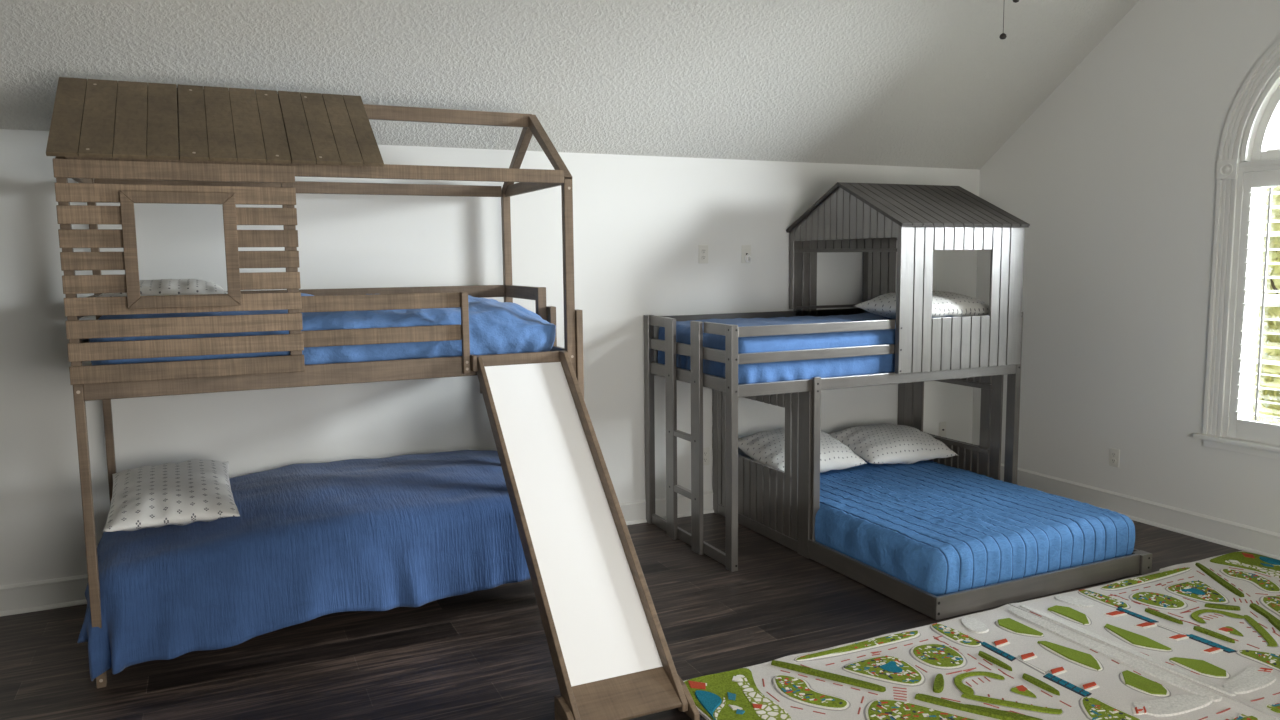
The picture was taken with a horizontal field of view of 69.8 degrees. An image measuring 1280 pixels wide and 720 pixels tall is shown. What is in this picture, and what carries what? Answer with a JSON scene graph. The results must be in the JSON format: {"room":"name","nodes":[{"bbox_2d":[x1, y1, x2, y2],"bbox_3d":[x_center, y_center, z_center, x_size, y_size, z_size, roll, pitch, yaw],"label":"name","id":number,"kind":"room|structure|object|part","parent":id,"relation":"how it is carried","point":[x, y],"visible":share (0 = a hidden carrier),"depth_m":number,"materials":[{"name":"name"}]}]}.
{"room":"bedroom","nodes":[
{"label":"bedroom","id":0,"kind":"room"},
{"bbox_2d":[0,129,979,585],"bbox_3d":[-1.493,-0.070,4.996,8.726,2.356,0.120,-4,7,-25],"label":"wall","id":1,"kind":"structure","parent":0,"point":[640,223],"depth_m":5.07,"materials":[{"name":"white paint"}]},
{"bbox_2d":[0,491,713,616],"bbox_3d":[-1.450,1.038,5.052,8.726,0.139,0.028,-4,7,-25],"label":"baseboard","id":2,"kind":"structure","parent":1,"relation":"attached to","point":[20,598],"depth_m":4.43,"materials":[{"name":"white paint"}]},
{"bbox_2d":[698,245,707,262],"bbox_3d":[0.399,-0.664,5.757,0.070,0.115,0.010,-4,7,-25],"label":"wall outlet","id":3,"kind":"object","parent":1,"relation":"attached to","point":[703,249],"visible":1,"depth_m":5.75,"materials":[{"name":"white plastic"}]},
{"bbox_2d":[703,447,709,465],"bbox_3d":[0.417,0.622,5.902,0.070,0.115,0.010,-4,7,-25],"label":"wall outlet","id":4,"kind":"object","parent":1,"relation":"attached to","point":[706,451],"visible":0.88,"depth_m":5.91,"materials":[{"name":"white plastic"}]},
{"bbox_2d":[742,245,750,262],"bbox_3d":[0.691,-0.678,5.874,0.070,0.115,0.045,-4,7,-25],"label":"cable plate","id":5,"kind":"object","parent":1,"relation":"attached to","point":[746,249],"visible":1,"depth_m":5.88,"materials":[{"name":"white plastic"}]},
{"bbox_2d":[939,422,945,436],"bbox_3d":[2.226,0.513,6.743,0.070,0.115,0.016,-4,7,-25],"label":"cable plate","id":6,"kind":"object","parent":1,"relation":"attached to","point":[942,425],"visible":0.9,"depth_m":6.74,"materials":[{"name":"white plastic"}]},
{"bbox_2d":[0,0,1138,169],"bbox_3d":[-0.273,-1.626,2.174,8.726,2.373,5.700,-4,7,-25],"label":"ceiling","id":7,"kind":"structure","parent":0,"point":[907,83],"depth_m":4.87,"materials":[{"name":"white paint"}]},
{"bbox_2d":[999,0,1018,39],"bbox_3d":[1.299,-2.001,3.253,1.286,1.700,1.229,-4,7,-25],"label":"ceiling fan","id":8,"kind":"object","parent":7,"relation":"hanging from","point":[1003,35],"visible":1,"depth_m":3.29,"materials":[{"name":"brown metal"}]},
{"bbox_2d":[0,513,1241,719],"bbox_3d":[-0.241,1.427,2.513,8.726,0.100,5.700,-4,7,-25],"label":"floor","id":9,"kind":"structure","parent":0,"point":[481,654],"depth_m":3.92,"materials":[{"name":"brown wood"}]},
{"bbox_2d":[46,77,699,719],"bbox_3d":[-1.152,0.041,3.751,2.076,2.403,2.257,-4,7,-25],"label":"bunk bed","id":10,"kind":"object","parent":9,"relation":"on","point":[122,142],"visible":0.89,"depth_m":3.67,"materials":[{"name":"brown wood"}]},
{"bbox_3d":[-2.119,0.275,3.485,0.033,2.017,0.041,-4,7,-25],"label":"post","id":11,"kind":"part","parent":10,"relation":"part of","materials":[{"name":"brown wood"}]},
{"bbox_3d":[-2.326,-0.087,3.881,0.022,0.068,0.916,-4,7,-25],"label":"guard rail","id":12,"kind":"part","parent":10,"relation":"part of","materials":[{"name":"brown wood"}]},
{"bbox_3d":[-2.527,0.183,4.346,0.033,2.017,0.041,-4,7,-25],"label":"post","id":13,"kind":"part","parent":10,"relation":"part of","materials":[{"name":"brown wood"}]},
{"bbox_3d":[-2.062,-0.958,3.620,0.431,0.371,0.541,-4,7,-25],"label":"roof panel","id":14,"kind":"part","parent":10,"relation":"part of","materials":[{"name":"brown wood"}]},
{"bbox_3d":[-1.686,-0.982,3.796,0.400,0.371,0.541,-4,7,-25],"label":"roof panel","id":15,"kind":"part","parent":10,"relation":"part of","materials":[{"name":"brown wood"}]},
{"bbox_2d":[77,450,530,680],"bbox_3d":[-1.403,0.849,4.348,2.133,0.576,1.070,-4,7,-25],"label":"comforter","id":16,"kind":"object","parent":10,"relation":"on","point":[307,541],"visible":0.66,"depth_m":3.93,"materials":[{"name":"blue fabric"}]},
{"bbox_2d":[102,459,239,531],"bbox_3d":[-2.075,0.582,4.073,0.500,0.170,0.797,-4,7,-27],"label":"pillow","id":17,"kind":"object","parent":16,"relation":"on","point":[194,490],"visible":1,"depth_m":3.87,"materials":[{"name":"white fabric"}]},
{"bbox_2d":[89,293,555,364],"bbox_3d":[-1.423,-0.139,4.295,1.933,0.343,0.923,-4,7,-25],"label":"comforter","id":18,"kind":"object","parent":10,"relation":"on","point":[495,327],"visible":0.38,"depth_m":4.01,"materials":[{"name":"blue fabric"}]},
{"bbox_2d":[96,279,227,296],"bbox_3d":[-2.046,-0.286,3.978,0.480,0.130,0.700,-4,5,-25],"label":"pillow","id":19,"kind":"object","parent":18,"relation":"on","point":[157,287],"visible":0.41,"depth_m":3.74,"materials":[{"name":"fabric"}]},
{"bbox_3d":[-1.224,0.054,3.880,1.945,0.088,0.026,-4,7,-25],"label":"rail","id":20,"kind":"part","parent":10,"relation":"part of","materials":[{"name":"brown wood"}]},
{"bbox_3d":[-1.342,-1.003,3.956,0.360,0.371,0.541,-4,7,-25],"label":"roof panel","id":21,"kind":"part","parent":10,"relation":"part of","materials":[{"name":"brown wood"}]},
{"bbox_3d":[-1.640,-0.331,4.720,1.945,0.067,0.022,-4,7,-25],"label":"guard rail","id":22,"kind":"part","parent":10,"relation":"part of","materials":[{"name":"brown wood"}]},
{"bbox_3d":[-1.113,-0.246,3.896,0.706,0.067,0.020,-4,7,-25],"label":"guard rail","id":23,"kind":"part","parent":10,"relation":"part of","materials":[{"name":"brown wood"}]},
{"bbox_3d":[-1.111,-0.103,3.912,0.706,0.068,0.020,-4,7,-25],"label":"guard rail","id":24,"kind":"part","parent":10,"relation":"part of","materials":[{"name":"brown wood"}]},
{"bbox_3d":[-0.770,-0.118,4.046,0.030,0.360,0.027,-4,7,-25],"label":"guard post","id":25,"kind":"part","parent":10,"relation":"part of","materials":[{"name":"brown wood"}]},
{"bbox_3d":[-0.733,0.071,5.184,0.042,2.017,0.041,-4,7,-25],"label":"post","id":26,"kind":"part","parent":10,"relation":"part of","materials":[{"name":"brown wood"}]},
{"bbox_3d":[-0.629,-0.360,4.881,0.020,0.067,0.511,-4,7,-25],"label":"guard rail","id":27,"kind":"part","parent":10,"relation":"part of","materials":[{"name":"brown wood"}]},
{"bbox_3d":[-0.465,0.638,3.608,0.020,1.207,1.211,-4,7,-25],"label":"rail","id":28,"kind":"part","parent":10,"relation":"part of","materials":[{"name":"brown wood"}]},
{"bbox_3d":[-0.500,-0.182,4.651,0.045,0.373,0.045,-4,7,-25],"label":"guard post","id":29,"kind":"part","parent":10,"relation":"part of","materials":[{"name":"brown wood"}]},
{"bbox_3d":[-0.443,0.429,4.704,0.032,1.406,0.075,-4,7,-25],"label":"ladder rail","id":30,"kind":"part","parent":10,"relation":"part of","materials":[{"name":"brown wood"}]},
{"bbox_3d":[-0.527,-0.048,4.737,0.022,0.088,0.916,-4,7,-25],"label":"rail","id":31,"kind":"part","parent":10,"relation":"part of","materials":[{"name":"brown wood"}]},
{"bbox_3d":[-0.326,0.163,4.323,0.042,2.017,0.041,-4,7,-25],"label":"post","id":32,"kind":"part","parent":10,"relation":"part of","materials":[{"name":"brown wood"}]},
{"bbox_3d":[-0.289,0.463,4.380,0.032,1.406,0.075,-4,7,-25],"label":"ladder rail","id":33,"kind":"part","parent":10,"relation":"part of","materials":[{"name":"brown wood"}]},
{"bbox_3d":[-0.101,0.616,3.778,0.023,1.207,1.211,-4,7,-25],"label":"rail","id":34,"kind":"part","parent":10,"relation":"part of","materials":[{"name":"brown wood"}]},
{"bbox_2d":[644,182,1151,619],"bbox_3d":[1.374,0.019,5.153,2.055,2.082,2.044,-4,7,-25],"label":"bunk bed","id":35,"kind":"object","parent":9,"relation":"on","point":[781,506],"visible":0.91,"depth_m":5.27,"materials":[{"name":"grey wood"}]},
{"bbox_3d":[0.060,0.371,5.665,0.040,1.298,0.060,-4,7,-25],"label":"post","id":36,"kind":"part","parent":35,"relation":"part of","materials":[{"name":"grey wood"}]},
{"bbox_3d":[0.123,-0.229,5.457,0.022,0.059,0.253,-4,7,-25],"label":"rail","id":37,"kind":"part","parent":35,"relation":"part of","materials":[{"name":"grey wood"}]},
{"bbox_3d":[0.182,0.404,5.356,0.025,1.298,0.100,-4,7,-25],"label":"ladder rail","id":38,"kind":"part","parent":35,"relation":"part of","materials":[{"name":"grey wood"}]},
{"bbox_3d":[0.267,0.091,5.190,0.022,0.071,0.918,-4,7,-25],"label":"rail","id":39,"kind":"part","parent":35,"relation":"part of","materials":[{"name":"grey wood"}]},
{"bbox_3d":[0.266,-0.057,5.173,0.022,0.064,0.918,-4,7,-25],"label":"rail","id":40,"kind":"part","parent":35,"relation":"part of","materials":[{"name":"grey wood"}]},
{"bbox_3d":[0.277,1.028,5.294,0.022,0.058,0.918,-4,7,-25],"label":"rail","id":41,"kind":"part","parent":35,"relation":"part of","materials":[{"name":"grey wood"}]},
{"bbox_3d":[0.315,0.434,5.075,0.025,1.298,0.100,-4,7,-25],"label":"ladder rail","id":42,"kind":"part","parent":35,"relation":"part of","materials":[{"name":"grey wood"}]},
{"bbox_3d":[0.504,0.530,5.892,0.050,0.923,0.060,-4,7,-25],"label":"post","id":43,"kind":"part","parent":35,"relation":"part of","materials":[{"name":"grey wood"}]},
{"bbox_3d":[0.406,-0.166,4.859,0.022,0.059,0.253,-4,7,-25],"label":"rail","id":44,"kind":"part","parent":35,"relation":"part of","materials":[{"name":"grey wood"}]},
{"bbox_3d":[0.478,0.465,4.782,0.040,1.298,0.066,-4,7,-25],"label":"post","id":45,"kind":"part","parent":35,"relation":"part of","materials":[{"name":"grey wood"}]},
{"bbox_3d":[0.696,0.997,5.508,0.019,0.062,0.882,-4,7,-25],"label":"floor rail","id":46,"kind":"part","parent":35,"relation":"part of","materials":[{"name":"grey wood"}]},
{"bbox_3d":[0.949,-0.295,6.032,1.955,0.053,0.022,-4,7,-25],"label":"rail","id":47,"kind":"part","parent":35,"relation":"part of","materials":[{"name":"grey wood"}]},
{"bbox_2d":[657,313,895,383],"bbox_3d":[1.166,-0.095,5.587,1.930,0.314,0.974,-4,7,-25],"label":"bedspread","id":48,"kind":"object","parent":35,"relation":"on","point":[873,364],"visible":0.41,"depth_m":5.03,"materials":[{"name":"blue fabric"}]},
{"bbox_2d":[855,291,988,319],"bbox_3d":[1.780,-0.332,5.684,0.660,0.206,0.620,-4,7,-25],"label":"pillow","id":49,"kind":"object","parent":48,"relation":"on","point":[944,304],"visible":0.53,"depth_m":5.50,"materials":[{"name":"fabric"}]},
{"bbox_3d":[1.003,-0.575,6.014,0.030,0.483,0.046,-4,7,-25],"label":"corner post","id":50,"kind":"part","parent":35,"relation":"part of","materials":[{"name":"grey wood"}]},
{"bbox_3d":[0.899,0.623,5.016,0.015,0.923,0.102,-4,7,-25],"label":"post","id":51,"kind":"part","parent":35,"relation":"part of","materials":[{"name":"grey wood"}]},
{"bbox_3d":[0.942,0.625,4.994,0.042,0.923,0.026,-4,7,-25],"label":"post","id":52,"kind":"part","parent":35,"relation":"part of","materials":[{"name":"grey wood"}]},
{"bbox_3d":[1.502,-0.974,5.940,0.959,0.283,0.547,-4,7,-25],"label":"roof panel","id":53,"kind":"part","parent":35,"relation":"part of","materials":[{"name":"grey wood"}]},
{"bbox_3d":[0.952,0.574,4.966,0.042,0.970,0.021,-4,7,-25],"label":"post","id":54,"kind":"part","parent":35,"relation":"part of","materials":[{"name":"grey wood"}]},
{"bbox_3d":[0.962,-0.033,4.935,1.020,0.054,0.021,-4,7,-25],"label":"guard rail","id":55,"kind":"part","parent":35,"relation":"part of","materials":[{"name":"grey wood"}]},
{"bbox_3d":[0.960,-0.172,4.919,1.020,0.053,0.021,-4,7,-25],"label":"guard rail","id":56,"kind":"part","parent":35,"relation":"part of","materials":[{"name":"grey wood"}]},
{"bbox_3d":[1.133,1.075,4.583,0.022,0.102,0.960,-4,7,-25],"label":"floor rail","id":57,"kind":"part","parent":35,"relation":"part of","materials":[{"name":"grey wood"}]},
{"bbox_3d":[1.385,0.105,5.152,1.955,0.064,0.026,-4,7,-25],"label":"rail","id":58,"kind":"part","parent":35,"relation":"part of","materials":[{"name":"grey wood"}]},
{"bbox_3d":[1.446,-0.321,5.110,0.040,0.797,0.019,-4,7,-25],"label":"corner post","id":59,"kind":"part","parent":35,"relation":"part of","materials":[{"name":"grey wood"}]},
{"bbox_3d":[1.868,0.258,6.506,0.045,1.298,0.066,-4,7,-25],"label":"post","id":60,"kind":"part","parent":35,"relation":"part of","materials":[{"name":"grey wood"}]},
{"bbox_3d":[1.736,-0.922,5.446,0.959,0.283,0.585,-4,7,-25],"label":"roof panel","id":61,"kind":"part","parent":35,"relation":"part of","materials":[{"name":"grey wood"}]},
{"bbox_2d":[815,460,1134,595],"bbox_3d":[1.560,0.862,5.299,1.383,0.267,1.909,-4,7,-25],"label":"quilt","id":62,"kind":"object","parent":35,"relation":"on","point":[935,528],"visible":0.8,"depth_m":4.65,"materials":[{"name":"blue fabric"}]},
{"bbox_2d":[738,429,865,472],"bbox_3d":[0.990,0.565,5.745,0.700,0.236,0.506,-4,7,-27],"label":"pillow","id":63,"kind":"object","parent":62,"relation":"on","point":[765,447],"visible":0.5,"depth_m":5.63,"materials":[{"name":"fabric"}]},
{"bbox_2d":[829,423,958,463],"bbox_3d":[1.649,0.548,6.037,0.701,0.216,0.513,-3,7,-23],"label":"pillow","id":64,"kind":"object","parent":62,"relation":"on","point":[884,443],"visible":1,"depth_m":5.89,"materials":[{"name":"fabric"}]},
{"bbox_3d":[2.284,0.352,5.626,0.045,1.298,0.066,-4,7,-25],"label":"post","id":65,"kind":"part","parent":35,"relation":"part of","materials":[{"name":"grey wood"}]},
{"bbox_3d":[1.943,1.082,4.424,1.356,0.106,0.018,-4,7,-25],"label":"floor rail","id":66,"kind":"part","parent":35,"relation":"part of","materials":[{"name":"grey wood"}]},
{"bbox_3d":[2.587,1.046,4.738,0.078,0.106,0.066,-4,7,-25],"label":"corner leg","id":67,"kind":"part","parent":35,"relation":"part of","materials":[{"name":"grey wood"}]},
{"bbox_2d":[683,604,1278,719],"bbox_3d":[1.176,1.253,3.354,1.765,0.030,1.236,-4,7,-25],"label":"rug","id":68,"kind":"object","parent":9,"relation":"on","point":[1006,662],"visible":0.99,"depth_m":3.51,"materials":[{"name":"multicoloured carpet"}]},
{"bbox_2d":[1009,551,1279,719],"bbox_3d":[2.776,1.152,4.110,1.765,0.030,1.251,-4,7,-25],"label":"rug","id":69,"kind":"object","parent":9,"relation":"on","point":[1212,623],"visible":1,"depth_m":4.10,"materials":[{"name":"multicoloured carpet"}]},
{"bbox_2d":[972,0,1279,533],"bbox_3d":[3.752,-0.915,4.155,0.150,4.109,5.700,-4,7,-25],"label":"wall","id":70,"kind":"structure","parent":0,"point":[1112,176],"depth_m":5.60,"materials":[{"name":"white paint"}]},
{"bbox_2d":[1109,448,1119,467],"bbox_3d":[2.994,0.617,5.795,0.010,0.115,0.070,-4,7,-25],"label":"wall outlet","id":71,"kind":"object","parent":70,"relation":"attached to","point":[1114,454],"visible":1,"depth_m":5.79,"materials":[{"name":"white plastic"}]},
{"bbox_2d":[1000,464,1279,559],"bbox_3d":[3.698,1.064,4.324,0.028,0.139,5.672,-4,7,-25],"label":"baseboard","id":72,"kind":"structure","parent":70,"relation":"attached to","point":[1238,536],"depth_m":5.50,"materials":[{"name":"white paint"}]},
{"bbox_2d":[1193,38,1279,459],"bbox_3d":[3.607,-0.619,4.441,0.205,2.385,1.656,-4,7,-25],"label":"window","id":73,"kind":"structure","parent":70,"relation":"in","point":[1245,167],"depth_m":5.03,"materials":[{"name":"white paint"}]},
{"bbox_3d":[3.241,-0.285,5.127,0.026,1.432,0.103,-4,7,-25],"label":"casing","id":74,"kind":"part","parent":73,"relation":"part of","materials":[{"name":"white paint"}]},
{"bbox_3d":[3.619,0.505,4.565,0.205,0.027,1.656,-4,7,-25],"label":"sill","id":75,"kind":"part","parent":73,"relation":"part of","materials":[{"name":"white paint"}]},
{"bbox_3d":[3.544,-1.412,4.327,0.026,0.783,1.586,-4,7,-25],"label":"arch casing","id":76,"kind":"part","parent":73,"relation":"part of","materials":[{"name":"white paint"}]},
{"bbox_3d":[3.576,-0.241,4.466,0.042,1.485,1.380,-4,7,-25],"label":"shutter frame","id":77,"kind":"part","parent":73,"relation":"part of","materials":[{"name":"white paint"}]},
{"bbox_3d":[3.363,-0.277,4.911,0.028,1.454,0.328,-4,7,-25],"label":"shutter panel","id":78,"kind":"part","parent":73,"relation":"part of","materials":[{"name":"white paint"}]},
{"bbox_3d":[3.663,-0.249,4.506,0.040,1.490,1.380,-4,7,-25],"label":"sash frame","id":79,"kind":"part","parent":73,"relation":"part of","materials":[{"name":"white paint"}]},
{"bbox_3d":[3.603,-1.356,4.361,0.105,0.697,1.380,-4,7,-25],"label":"arch sash","id":80,"kind":"part","parent":73,"relation":"part of","materials":[{"name":"white paint"}]},
{"bbox_3d":[3.324,-0.289,4.892,0.017,1.240,0.010,-4,7,-25],"label":"tilt rod","id":81,"kind":"part","parent":73,"relation":"part of","materials":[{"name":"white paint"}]},
{"label":"outside","id":82,"kind":"structure","parent":0,"visible":0},
{"bbox_2d":[1252,326,1279,421],"bbox_3d":[25.419,1.847,23.433,54.424,0.100,70.000,-4,7,-25],"label":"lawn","id":83,"kind":"structure","parent":82,"point":[1274,419],"depth_m":28.76,"materials":[{"name":"green plant"}]},
{"bbox_2d":[1252,186,1279,424],"bbox_3d":[10.866,-0.137,14.558,3.992,6.115,4.032,-4,7,-25],"label":"tree","id":84,"kind":"object","parent":83,"relation":"on","point":[1271,382],"visible":0.2,"depth_m":14.30,"materials":[{"name":"green plant"}]},
{"bbox_2d":[1254,187,1279,399],"bbox_3d":[13.209,-1.110,21.240,4.499,6.524,4.484,-4,7,-25],"label":"tree","id":85,"kind":"object","parent":83,"relation":"on","point":[1267,199],"visible":0.02,"depth_m":20.01,"materials":[{"name":"green plant"}]}
]}

